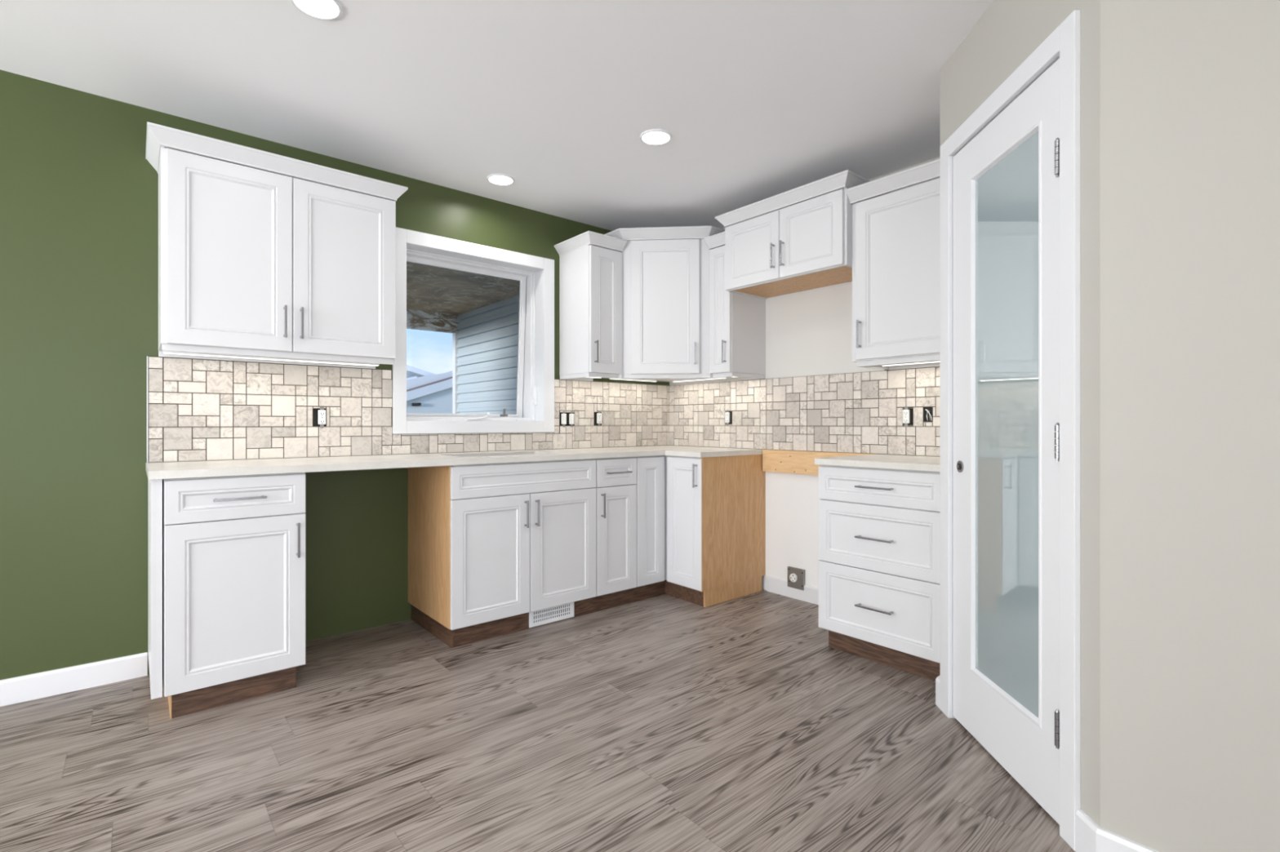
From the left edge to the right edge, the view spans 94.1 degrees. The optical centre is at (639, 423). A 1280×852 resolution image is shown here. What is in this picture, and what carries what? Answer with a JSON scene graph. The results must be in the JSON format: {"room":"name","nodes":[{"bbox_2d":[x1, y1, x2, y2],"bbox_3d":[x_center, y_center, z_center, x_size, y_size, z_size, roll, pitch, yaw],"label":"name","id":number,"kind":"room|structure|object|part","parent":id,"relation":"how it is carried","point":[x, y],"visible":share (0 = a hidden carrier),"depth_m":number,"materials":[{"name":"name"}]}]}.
{"room":"kitchen","nodes":[
{"label":"kitchen","id":0,"kind":"room"},
{"bbox_2d":[0,70,669,679],"bbox_3d":[-2.510,-0.136,2.346,7.360,2.440,0.160,0,0,-40],"label":"wall","id":1,"kind":"structure","parent":0,"point":[79,188],"depth_m":2.47,"materials":[{"name":"green paint"}]},
{"bbox_2d":[0,652,147,706],"bbox_3d":[-3.613,1.035,1.296,3.919,0.098,0.014,0,0,-40],"label":"baseboard","id":2,"kind":"structure","parent":1,"relation":"attached to","point":[20,689],"depth_m":2.41,"materials":[{"name":"white paint"}]},
{"bbox_2d":[146,356,147,462],"bbox_3d":[-2.120,-0.059,2.565,0.004,0.457,0.011,0,0,-40],"label":"trim","id":3,"kind":"structure","parent":1,"relation":"attached to","point":[147,357],"depth_m":2.56,"materials":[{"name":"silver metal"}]},
{"bbox_2d":[145,121,408,368],"bbox_3d":[-1.629,-0.718,2.734,0.979,0.860,0.389,0,0,-40],"label":"upper cabinet","id":4,"kind":"object","parent":1,"relation":"attached to","point":[252,261],"visible":0.98,"depth_m":2.57,"materials":[{"name":"white paint"}]},
{"bbox_3d":[-1.698,-0.698,2.485,0.432,0.765,0.019,0,0,-40],"label":"door","id":5,"kind":"part","parent":4,"relation":"part of","materials":[{"name":"white paint"}]},
{"bbox_3d":[-1.747,-0.301,2.873,0.893,0.026,0.024,0,0,-40],"label":"rail","id":6,"kind":"part","parent":4,"relation":"part of","materials":[{"name":"white paint"}]},
{"bbox_2d":[162,351,379,366],"bbox_3d":[-1.642,-0.295,2.729,0.850,0.015,0.022,0,0,-40],"label":"light","id":7,"kind":"object","parent":4,"relation":"attached to","point":[163,352],"visible":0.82,"depth_m":2.68,"materials":[{"name":"white plastic"}]},
{"bbox_3d":[-1.629,-1.117,2.734,0.979,0.062,0.389,0,0,-40],"label":"crown molding","id":8,"kind":"part","parent":4,"relation":"part of","materials":[{"name":"white paint"}]},
{"bbox_3d":[-1.553,-0.301,2.642,0.885,0.026,0.018,0,0,-40],"label":"light rail","id":9,"kind":"part","parent":4,"relation":"part of","materials":[{"name":"white paint"}]},
{"bbox_3d":[-1.539,-0.440,2.585,0.009,0.140,0.034,0,0,-40],"label":"handle","id":10,"kind":"part","parent":4,"relation":"part of","materials":[{"name":"silver metal"}]},
{"bbox_3d":[-1.490,-0.440,2.627,0.009,0.140,0.034,0,0,-40],"label":"handle","id":11,"kind":"part","parent":4,"relation":"part of","materials":[{"name":"silver metal"}]},
{"bbox_3d":[-1.363,-0.698,2.769,0.438,0.765,0.019,0,0,-40],"label":"door","id":12,"kind":"part","parent":4,"relation":"part of","materials":[{"name":"white paint"}]},
{"bbox_2d":[147,356,669,462],"bbox_3d":[-0.945,-0.059,3.563,3.078,0.457,0.010,0,0,-40],"label":"tile backsplash","id":13,"kind":"structure","parent":1,"relation":"attached to","point":[199,410],"depth_m":2.98,"materials":[{"name":"tile"}]},
{"bbox_2d":[312,407,325,428],"bbox_3d":[-1.609,-0.028,2.994,0.058,0.106,0.017,0,0,-40],"label":"electrical outlet","id":14,"kind":"object","parent":13,"relation":"attached to","point":[318,415],"visible":1,"depth_m":2.99,"materials":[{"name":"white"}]},
{"bbox_2d":[560,411,573,426],"bbox_3d":[-0.482,-0.026,3.951,0.112,0.104,0.017,0,0,-40],"label":"light switch","id":15,"kind":"object","parent":13,"relation":"attached to","point":[566,419],"visible":1,"depth_m":3.96,"materials":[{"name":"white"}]},
{"bbox_2d":[594,411,601,426],"bbox_3d":[-0.290,-0.031,4.114,0.062,0.106,0.017,0,0,-40],"label":"electrical outlet","id":16,"kind":"object","parent":13,"relation":"attached to","point":[597,415],"visible":1,"depth_m":4.11,"materials":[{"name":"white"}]},
{"bbox_2d":[392,226,554,434],"bbox_3d":[-1.032,-0.502,3.652,1.017,1.121,0.275,0,0,-40],"label":"window","id":17,"kind":"structure","parent":1,"relation":"in","point":[535,396],"depth_m":3.70,"materials":[{"name":"white paint"}]},
{"bbox_3d":[-1.094,-0.500,3.720,0.818,0.956,0.034,0,3,-40],"label":"sash","id":18,"kind":"part","parent":17,"relation":"part of","materials":[{"name":"white plastic"}]},
{"bbox_3d":[-1.066,-0.501,3.683,0.939,1.047,0.140,0,0,-40],"label":"frame","id":19,"kind":"part","parent":17,"relation":"part of","materials":[{"name":"white plastic"}]},
{"bbox_3d":[-0.982,-0.044,3.625,0.146,0.045,0.019,0,0,-43],"label":"crank handle","id":20,"kind":"part","parent":17,"relation":"part of","materials":[{"name":"white plastic"}]},
{"bbox_3d":[-0.877,-0.068,3.841,0.015,0.049,0.075,0,0,-40],"label":"operator arm","id":21,"kind":"part","parent":17,"relation":"part of","materials":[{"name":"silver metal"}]},
{"bbox_3d":[-0.685,-0.186,3.885,0.026,0.140,0.025,0,0,-40],"label":"lock lever","id":22,"kind":"part","parent":17,"relation":"part of","materials":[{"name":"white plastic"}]},
{"bbox_2d":[554,231,626,381],"bbox_3d":[-0.322,-0.725,3.843,0.297,0.874,0.389,0,0,-40],"label":"upper cabinet","id":23,"kind":"object","parent":1,"relation":"attached to","point":[590,277],"visible":0.99,"depth_m":3.75,"materials":[{"name":"white paint"}]},
{"bbox_3d":[-0.424,-0.301,3.995,0.253,0.026,0.024,0,0,-40],"label":"rail","id":24,"kind":"part","parent":23,"relation":"part of","materials":[{"name":"white paint"}]},
{"bbox_3d":[-0.327,-0.301,3.881,0.247,0.026,0.325,0,0,-40],"label":"light rail","id":25,"kind":"part","parent":23,"relation":"part of","materials":[{"name":"white paint"}]},
{"bbox_3d":[-0.322,-1.131,3.843,0.297,0.062,0.389,0,0,-40],"label":"crown molding","id":26,"kind":"part","parent":23,"relation":"part of","materials":[{"name":"white paint"}]},
{"bbox_3d":[-0.267,-0.440,3.665,0.009,0.140,0.034,0,0,-40],"label":"handle","id":27,"kind":"part","parent":23,"relation":"part of","materials":[{"name":"silver metal"}]},
{"bbox_3d":[-0.213,-0.705,3.746,0.246,0.779,0.019,0,0,-40],"label":"door","id":28,"kind":"part","parent":23,"relation":"part of","materials":[{"name":"white paint"}]},
{"bbox_2d":[591,226,728,382],"bbox_3d":[0.180,-0.762,4.014,0.777,0.948,0.777,0,0,-40],"label":"upper cabinet","id":29,"kind":"object","parent":1,"relation":"attached to","point":[665,270],"visible":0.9,"depth_m":3.79,"materials":[{"name":"white paint"}]},
{"bbox_2d":[608,377,657,382],"bbox_3d":[-0.043,-0.307,4.184,0.420,0.015,0.022,0,0,-40],"label":"light","id":30,"kind":"object","parent":29,"relation":"attached to","point":[636,380],"visible":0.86,"depth_m":4.21,"materials":[{"name":"white plastic"}]},
{"bbox_3d":[0.171,-1.204,3.904,1.099,0.064,0.298,0,0,5],"label":"crown molding","id":31,"kind":"part","parent":29,"relation":"part of","materials":[{"name":"white paint"}]},
{"bbox_3d":[0.160,-0.741,3.797,0.436,0.851,0.019,0,0,5],"label":"door","id":32,"kind":"part","parent":29,"relation":"part of","materials":[{"name":"white paint"}]},
{"bbox_3d":[0.164,-0.301,3.808,0.639,0.026,0.037,0,0,5],"label":"light rail","id":33,"kind":"part","parent":29,"relation":"part of","materials":[{"name":"white paint"}]},
{"bbox_3d":[0.345,-0.440,3.755,0.009,0.140,0.034,0,0,5],"label":"handle","id":34,"kind":"part","parent":29,"relation":"part of","materials":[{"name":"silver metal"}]},
{"bbox_2d":[672,377,726,382],"bbox_3d":[0.409,-0.307,4.168,0.022,0.015,0.500,0,0,-40],"label":"light","id":35,"kind":"object","parent":29,"relation":"attached to","point":[695,379],"visible":0.89,"depth_m":4.17,"materials":[{"name":"white plastic"}]},
{"bbox_2d":[0,0,993,231],"bbox_3d":[-0.180,-1.397,-0.398,7.360,0.080,7.360,0,0,-40],"label":"ceiling","id":36,"kind":"structure","parent":0,"point":[757,100],"depth_m":2.35,"materials":[{"name":"white paint"}]},
{"bbox_2d":[290,0,342,20],"bbox_3d":[-1.045,-1.353,1.924,0.154,0.007,0.154,0,0,-40],"label":"recessed light","id":37,"kind":"object","parent":36,"relation":"in","point":[324,10],"visible":1,"depth_m":1.94,"materials":[{"name":"white paint"}]},
{"bbox_2d":[486,173,515,186],"bbox_3d":[-0.774,-1.353,3.314,0.154,0.007,0.154,0,0,-40],"label":"recessed light","id":38,"kind":"object","parent":36,"relation":"in","point":[503,180],"visible":1,"depth_m":3.31,"materials":[{"name":"white paint"}]},
{"bbox_2d":[640,128,671,145],"bbox_3d":[0.075,-1.353,2.824,0.154,0.007,0.154,0,0,-40],"label":"recessed light","id":39,"kind":"object","parent":36,"relation":"in","point":[653,136],"visible":1,"depth_m":2.81,"materials":[{"name":"white paint"}]},
{"bbox_2d":[0,589,1075,851],"bbox_3d":[-0.180,1.114,-0.398,7.360,0.060,7.360,0,0,-40],"label":"floor","id":40,"kind":"structure","parent":0,"point":[662,723],"depth_m":1.97,"materials":[{"name":"grey wood"}]},
{"bbox_2d":[147,472,305,719],"bbox_3d":[-1.731,0.642,2.488,0.490,0.883,0.629,0,0,-40],"label":"base cabinet","id":41,"kind":"object","parent":40,"relation":"on","point":[226,555],"visible":0.97,"depth_m":2.27,"materials":[{"name":"white paint"}]},
{"bbox_3d":[-1.921,0.593,2.357,0.032,0.785,0.583,0,0,-40],"label":"panel","id":42,"kind":"part","parent":41,"relation":"part of","materials":[{"name":"white paint"}]},
{"bbox_3d":[-1.542,0.287,2.293,0.450,0.157,0.019,0,0,-40],"label":"drawer","id":43,"kind":"part","parent":41,"relation":"part of","materials":[{"name":"white paint"}]},
{"bbox_3d":[-1.542,0.677,2.293,0.450,0.614,0.019,0,0,-40],"label":"door","id":44,"kind":"part","parent":41,"relation":"part of","materials":[{"name":"white paint"}]},
{"bbox_3d":[-1.525,0.287,2.273,0.170,0.009,0.034,0,0,-40],"label":"handle","id":45,"kind":"part","parent":41,"relation":"part of","materials":[{"name":"silver metal"}]},
{"bbox_3d":[-1.376,0.470,2.399,0.009,0.140,0.034,0,0,-40],"label":"handle","id":46,"kind":"part","parent":41,"relation":"part of","materials":[{"name":"silver metal"}]},
{"bbox_2d":[407,458,595,648],"bbox_3d":[-0.751,0.644,3.319,0.853,0.880,0.628,0,0,-40],"label":"base cabinet","id":47,"kind":"object","parent":40,"relation":"on","point":[490,546],"visible":0.97,"depth_m":3.06,"materials":[{"name":"white paint"}]},
{"bbox_3d":[-1.087,0.595,3.069,0.018,0.782,0.574,0,0,-40],"label":"panel","id":48,"kind":"part","parent":47,"relation":"part of","materials":[{"name":"brown wood"}]},
{"bbox_3d":[-0.739,0.676,2.974,0.422,0.616,0.019,0,0,-40],"label":"door","id":49,"kind":"part","parent":47,"relation":"part of","materials":[{"name":"white paint"}]},
{"bbox_3d":[-0.577,0.286,3.112,0.848,0.155,0.019,0,0,-40],"label":"drawer","id":50,"kind":"part","parent":47,"relation":"part of","materials":[{"name":"white paint"}]},
{"bbox_3d":[-0.584,0.468,3.071,0.009,0.140,0.034,0,0,-40],"label":"handle","id":51,"kind":"part","parent":47,"relation":"part of","materials":[{"name":"silver metal"}]},
{"bbox_3d":[-0.536,0.468,3.112,0.009,0.140,0.034,0,0,-40],"label":"handle","id":52,"kind":"part","parent":47,"relation":"part of","materials":[{"name":"silver metal"}]},
{"bbox_2d":[528,601,573,627],"bbox_3d":[-0.476,1.033,3.229,0.282,0.090,0.008,0,0,-40],"label":"floor register","id":53,"kind":"object","parent":47,"relation":"attached to","point":[540,617],"visible":0.81,"depth_m":3.22,"materials":[{"name":"white plastic"}]},
{"bbox_3d":[-0.414,0.676,3.250,0.423,0.616,0.019,0,0,-40],"label":"door","id":54,"kind":"part","parent":47,"relation":"part of","materials":[{"name":"white paint"}]},
{"bbox_2d":[592,457,636,612],"bbox_3d":[-0.312,0.644,3.692,0.298,0.880,0.628,0,0,-40],"label":"base cabinet","id":55,"kind":"object","parent":40,"relation":"on","point":[615,487],"visible":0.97,"depth_m":3.48,"materials":[{"name":"white paint"}]},
{"bbox_3d":[-0.209,0.469,3.390,0.009,0.140,0.034,0,0,-40],"label":"handle","id":56,"kind":"part","parent":55,"relation":"part of","materials":[{"name":"silver metal"}]},
{"bbox_3d":[-0.137,0.287,3.485,0.293,0.156,0.019,0,0,-40],"label":"drawer","id":57,"kind":"part","parent":55,"relation":"part of","materials":[{"name":"white paint"}]},
{"bbox_3d":[-0.137,0.676,3.485,0.293,0.615,0.019,0,0,-40],"label":"door","id":58,"kind":"part","parent":55,"relation":"part of","materials":[{"name":"white paint"}]},
{"bbox_3d":[-0.120,0.287,3.465,0.170,0.009,0.034,0,0,-40],"label":"handle","id":59,"kind":"part","parent":55,"relation":"part of","materials":[{"name":"silver metal"}]},
{"bbox_2d":[633,454,765,607],"bbox_3d":[0.206,0.642,3.949,0.824,0.884,0.910,0,0,-40],"label":"base cabinet","id":60,"kind":"object","parent":40,"relation":"on","point":[701,522],"visible":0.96,"depth_m":3.64,"materials":[{"name":"white paint"}]},
{"bbox_2d":[146,445,763,479],"bbox_3d":[-0.655,0.185,3.216,3.086,0.030,0.914,0,0,-40],"label":"countertop","id":61,"kind":"structure","parent":60,"relation":"on","point":[181,469],"depth_m":2.82,"materials":[{"name":"stone"}]},
{"bbox_3d":[0.063,0.596,3.655,0.221,0.775,0.019,0,0,-40],"label":"door","id":62,"kind":"part","parent":60,"relation":"part of","materials":[{"name":"white paint"}]},
{"bbox_3d":[0.270,0.596,3.603,0.019,0.776,0.296,0,0,-40],"label":"door","id":63,"kind":"part","parent":60,"relation":"part of","materials":[{"name":"white paint"}]},
{"bbox_3d":[0.323,0.308,3.500,0.034,0.140,0.009,0,0,-40],"label":"handle","id":64,"kind":"part","parent":60,"relation":"part of","materials":[{"name":"silver metal"}]},
{"bbox_3d":[0.582,0.593,3.683,0.594,0.786,0.018,0,0,-40],"label":"panel","id":65,"kind":"part","parent":60,"relation":"part of","materials":[{"name":"brown wood"}]},
{"bbox_2d":[818,465,940,680],"bbox_3d":[1.283,0.644,2.821,0.641,0.880,0.638,0,0,-40],"label":"base cabinet","id":66,"kind":"object","parent":40,"relation":"on","point":[879,529],"visible":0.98,"depth_m":2.64,"materials":[{"name":"white paint"}]},
{"bbox_3d":[1.038,0.824,2.641,0.034,0.009,0.170,0,0,-40],"label":"handle","id":67,"kind":"part","parent":66,"relation":"part of","materials":[{"name":"silver metal"}]},
{"bbox_3d":[1.038,0.514,2.641,0.034,0.009,0.170,0,0,-40],"label":"handle","id":68,"kind":"part","parent":66,"relation":"part of","materials":[{"name":"silver metal"}]},
{"bbox_3d":[1.038,0.286,2.641,0.034,0.009,0.170,0,0,-40],"label":"handle","id":69,"kind":"part","parent":66,"relation":"part of","materials":[{"name":"silver metal"}]},
{"bbox_2d":[814,453,940,472],"bbox_3d":[1.288,0.185,2.831,0.622,0.030,0.648,0,0,-40],"label":"countertop","id":70,"kind":"structure","parent":66,"relation":"on","point":[913,463],"depth_m":2.71,"materials":[{"name":"stone"}]},
{"bbox_3d":[1.058,0.824,2.658,0.019,0.321,0.588,0,0,-40],"label":"drawer","id":71,"kind":"part","parent":66,"relation":"part of","materials":[{"name":"white paint"}]},
{"bbox_3d":[1.058,0.514,2.658,0.019,0.292,0.588,0,0,-40],"label":"drawer","id":72,"kind":"part","parent":66,"relation":"part of","materials":[{"name":"white paint"}]},
{"bbox_3d":[1.058,0.286,2.658,0.019,0.155,0.588,0,0,-40],"label":"drawer","id":73,"kind":"part","parent":66,"relation":"part of","materials":[{"name":"white paint"}]},
{"bbox_2d":[669,156,940,590],"bbox_3d":[1.282,-0.137,3.427,0.140,2.441,3.100,0,0,-40],"label":"wall","id":74,"kind":"structure","parent":0,"point":[808,333],"depth_m":3.66,"materials":[{"name":"white paint"}]},
{"bbox_2d":[704,231,765,380],"bbox_3d":[0.610,-0.727,3.809,0.389,0.877,0.176,0,0,-40],"label":"upper cabinet","id":75,"kind":"object","parent":74,"relation":"attached to","point":[737,322],"visible":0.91,"depth_m":3.73,"materials":[{"name":"white paint"}]},
{"bbox_3d":[0.482,-1.134,3.700,0.052,0.062,0.176,0,0,-40],"label":"crown molding","id":76,"kind":"part","parent":75,"relation":"part of","materials":[{"name":"white paint"}]},
{"bbox_3d":[0.500,-0.706,3.715,0.019,0.782,0.169,0,0,-40],"label":"door","id":77,"kind":"part","parent":75,"relation":"part of","materials":[{"name":"white paint"}]},
{"bbox_3d":[0.515,-0.440,3.656,0.034,0.140,0.009,0,0,-40],"label":"handle","id":78,"kind":"part","parent":75,"relation":"part of","materials":[{"name":"silver metal"}]},
{"bbox_3d":[0.635,-0.301,3.830,0.325,0.026,0.168,0,0,-40],"label":"light rail","id":79,"kind":"part","parent":75,"relation":"part of","materials":[{"name":"white paint"}]},
{"bbox_3d":[0.749,-0.301,3.927,0.024,0.026,0.174,0,0,-40],"label":"rail","id":80,"kind":"part","parent":75,"relation":"part of","materials":[{"name":"white paint"}]},
{"bbox_2d":[766,575,818,604],"bbox_3d":[1.071,1.035,3.556,0.014,0.098,0.770,0,0,-40],"label":"baseboard","id":81,"kind":"structure","parent":74,"relation":"attached to","point":[810,594],"depth_m":3.70,"materials":[{"name":"white paint"}]},
{"bbox_2d":[787,566,804,591],"bbox_3d":[0.960,0.957,3.675,0.029,0.126,0.120,0,0,-40],"label":"receptacle","id":82,"kind":"object","parent":74,"relation":"attached to","point":[796,576],"visible":1,"depth_m":3.66,"materials":[{"name":"silver metal"}]},
{"bbox_2d":[789,573,797,582],"bbox_3d":[0.947,0.954,3.677,0.013,0.052,0.052,0,0,-40],"label":"receptacle","id":83,"kind":"object","parent":82,"relation":"attached to","point":[793,577],"depth_m":3.67,"materials":[{"name":"white plastic"}]},
{"bbox_2d":[715,169,891,299],"bbox_3d":[0.908,-1.027,3.421,0.438,0.450,0.884,0,0,-40],"label":"upper cabinet","id":84,"kind":"object","parent":74,"relation":"attached to","point":[806,246],"visible":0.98,"depth_m":3.27,"materials":[{"name":"white paint"}]},
{"bbox_3d":[0.649,-0.995,3.463,0.019,0.378,0.395,0,0,-40],"label":"door","id":85,"kind":"part","parent":84,"relation":"part of","materials":[{"name":"white paint"}]},
{"bbox_3d":[0.738,-0.931,3.318,0.034,0.140,0.009,0,0,-40],"label":"handle","id":86,"kind":"part","parent":84,"relation":"part of","materials":[{"name":"silver metal"}]},
{"bbox_3d":[0.779,-0.931,3.269,0.034,0.140,0.009,0,0,-40],"label":"handle","id":87,"kind":"part","parent":84,"relation":"part of","materials":[{"name":"silver metal"}]},
{"bbox_3d":[0.935,-0.814,3.444,0.354,0.012,0.764,0,0,-40],"label":"panel","id":88,"kind":"part","parent":84,"relation":"part of","materials":[{"name":"brown wood"}]},
{"bbox_3d":[0.908,-1.221,3.421,0.438,0.062,0.884,0,0,-40],"label":"crown molding","id":89,"kind":"part","parent":84,"relation":"part of","materials":[{"name":"white paint"}]},
{"bbox_3d":[0.904,-0.995,3.163,0.019,0.378,0.385,0,0,-40],"label":"door","id":90,"kind":"part","parent":84,"relation":"part of","materials":[{"name":"white paint"}]},
{"bbox_2d":[669,366,940,456],"bbox_3d":[0.979,-0.059,3.667,0.010,0.457,2.322,0,0,-40],"label":"tile backsplash","id":91,"kind":"structure","parent":74,"relation":"attached to","point":[856,412],"depth_m":3.57,"materials":[{"name":"tile"}]},
{"bbox_2d":[724,409,732,425],"bbox_3d":[0.610,-0.037,4.096,0.017,0.106,0.056,0,0,-40],"label":"electrical outlet","id":92,"kind":"object","parent":91,"relation":"attached to","point":[728,415],"visible":1,"depth_m":4.09,"materials":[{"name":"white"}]},
{"bbox_2d":[902,406,913,426],"bbox_3d":[1.415,-0.034,3.148,0.017,0.107,0.052,0,0,-40],"label":"electrical outlet","id":93,"kind":"object","parent":91,"relation":"attached to","point":[908,413],"visible":1,"depth_m":3.14,"materials":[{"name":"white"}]},
{"bbox_2d":[924,407,933,422],"bbox_3d":[1.483,-0.045,3.070,0.014,0.076,0.045,0,0,-40],"label":"junction box","id":94,"kind":"object","parent":91,"relation":"attached to","point":[928,411],"visible":1,"depth_m":3.07,"materials":[{"name":"black"}]},
{"bbox_2d":[762,449,877,475],"bbox_3d":[1.050,0.241,3.560,0.039,0.140,0.766,0,0,-40],"label":"board","id":95,"kind":"object","parent":74,"relation":"attached to","point":[796,462],"visible":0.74,"depth_m":3.65,"materials":[{"name":"brown wood"}]},
{"bbox_2d":[845,158,940,370],"bbox_3d":[1.386,-0.733,2.895,0.389,0.890,0.618,0,0,-40],"label":"upper cabinet","id":96,"kind":"object","parent":74,"relation":"attached to","point":[896,235],"visible":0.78,"depth_m":2.85,"materials":[{"name":"white paint"}]},
{"bbox_3d":[1.093,-0.445,2.976,0.034,0.140,0.009,0,0,-40],"label":"handle","id":97,"kind":"part","parent":96,"relation":"part of","materials":[{"name":"silver metal"}]},
{"bbox_3d":[1.257,-1.147,2.786,0.052,0.062,0.618,0,0,-40],"label":"crown molding","id":98,"kind":"part","parent":96,"relation":"part of","materials":[{"name":"white paint"}]},
{"bbox_3d":[1.417,-0.301,2.910,0.323,0.026,0.596,0,0,-40],"label":"light rail","id":99,"kind":"part","parent":96,"relation":"part of","materials":[{"name":"white paint"}]},
{"bbox_2d":[880,360,940,366],"bbox_3d":[1.440,-0.306,2.931,0.022,0.015,0.520,0,0,-40],"label":"light","id":100,"kind":"object","parent":96,"relation":"attached to","point":[931,362],"visible":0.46,"depth_m":3.00,"materials":[{"name":"white plastic"}]},
{"bbox_3d":[1.524,-0.301,3.013,0.024,0.026,0.616,0,0,-40],"label":"rail","id":101,"kind":"part","parent":96,"relation":"part of","materials":[{"name":"white paint"}]},
{"bbox_2d":[940,0,1100,826],"bbox_3d":[1.324,-0.136,2.158,0.421,2.440,1.481,0,0,25],"label":"wall","id":102,"kind":"structure","parent":0,"point":[1008,32],"depth_m":1.50,"materials":[{"name":"grey paint"}]},
{"bbox_2d":[935,675,940,709],"bbox_3d":[1.160,1.030,2.300,0.032,0.107,0.098,0,0,33],"label":"baseboard","id":103,"kind":"structure","parent":102,"relation":"attached to","point":[938,678],"depth_m":2.28,"materials":[{"name":"white paint"}]},
{"bbox_2d":[940,9,1080,851],"bbox_3d":[1.179,0.018,1.879,0.129,2.131,0.749,0,0,3],"label":"door","id":104,"kind":"structure","parent":102,"relation":"in","point":[1011,172],"depth_m":1.80,"materials":[{"name":"white paint"}]},
{"bbox_3d":[1.141,0.018,2.222,0.016,2.131,0.068,0,0,3],"label":"casing","id":105,"kind":"part","parent":104,"relation":"part of","materials":[{"name":"white paint"}]},
{"bbox_3d":[1.125,-1.014,1.877,0.016,0.067,0.622,0,0,3],"label":"casing","id":106,"kind":"part","parent":104,"relation":"part of","materials":[{"name":"white paint"}]},
{"bbox_3d":[1.143,0.004,1.862,0.003,1.670,0.361,0,0,3],"label":"glass pane","id":107,"kind":"part","parent":104,"relation":"part of","materials":[{"name":"grey"}]},
{"bbox_3d":[1.109,0.018,1.537,0.016,2.131,0.059,0,0,3],"label":"casing","id":108,"kind":"part","parent":104,"relation":"part of","materials":[{"name":"white paint"}]},
{"bbox_2d":[1100,0,1279,851],"bbox_3d":[2.467,-0.136,-0.063,0.120,2.440,4.045,0,0,-40],"label":"wall","id":109,"kind":"structure","parent":0,"point":[1190,89],"depth_m":1.31,"materials":[{"name":"grey paint"}]},
{"bbox_2d":[1075,809,1158,851],"bbox_3d":[2.414,1.030,-0.069,0.059,0.107,4.103,0,0,-40],"label":"baseboard","id":110,"kind":"structure","parent":109,"relation":"attached to","point":[1090,837],"depth_m":1.43,"materials":[{"name":"white paint"}]},
{"label":"outside","id":111,"kind":"structure","parent":0,"visible":0},
{"bbox_3d":[-28.992,1.534,38.985,120.000,0.300,89.700,0,0,-40],"label":"ground","id":112,"kind":"structure","parent":111,"visible":0},
{"bbox_2d":[406,364,452,413],"bbox_3d":[-9.633,-0.686,16.526,12.750,4.140,7.000,0,0,-40],"label":"neighbouring house","id":113,"kind":"structure","parent":112,"relation":"on","point":[428,393],"depth_m":15.67,"materials":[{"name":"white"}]},
{"bbox_2d":[411,403,421,406],"bbox_3d":[-5.745,-0.481,15.314,0.210,0.090,0.080,0,0,-40],"label":"wall vent","id":114,"kind":"object","parent":113,"relation":"attached to","point":[412,404],"depth_m":15.28,"materials":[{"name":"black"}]},
{"bbox_2d":[452,332,459,413],"bbox_3d":[-1.998,0.199,6.529,0.085,2.370,0.075,0,0,-40],"label":"post","id":115,"kind":"object","parent":112,"relation":"on","point":[455,341],"visible":0.21,"depth_m":6.49,"materials":[{"name":"white plastic"}]},
{"bbox_2d":[406,308,459,333],"bbox_3d":[-2.859,-1.113,5.817,2.320,0.247,0.095,0,0,-40],"label":"beam","id":116,"kind":"structure","parent":115,"relation":"on","point":[415,319],"depth_m":6.31,"materials":[{"name":"wood"}]},
{"bbox_2d":[456,294,519,414],"bbox_3d":[-1.093,0.099,5.458,0.052,2.570,2.730,0,0,-40],"label":"wall","id":117,"kind":"structure","parent":112,"relation":"on","point":[488,335],"depth_m":5.92,"materials":[{"name":"white plastic"}]},
{"bbox_2d":[406,262,519,315],"bbox_3d":[-1.960,-1.197,4.718,2.269,0.038,2.735,0,0,-40],"label":"ceiling","id":118,"kind":"structure","parent":117,"relation":"attached to","point":[429,288],"depth_m":5.28,"materials":[{"name":"weathered brown wood"}]}
]}

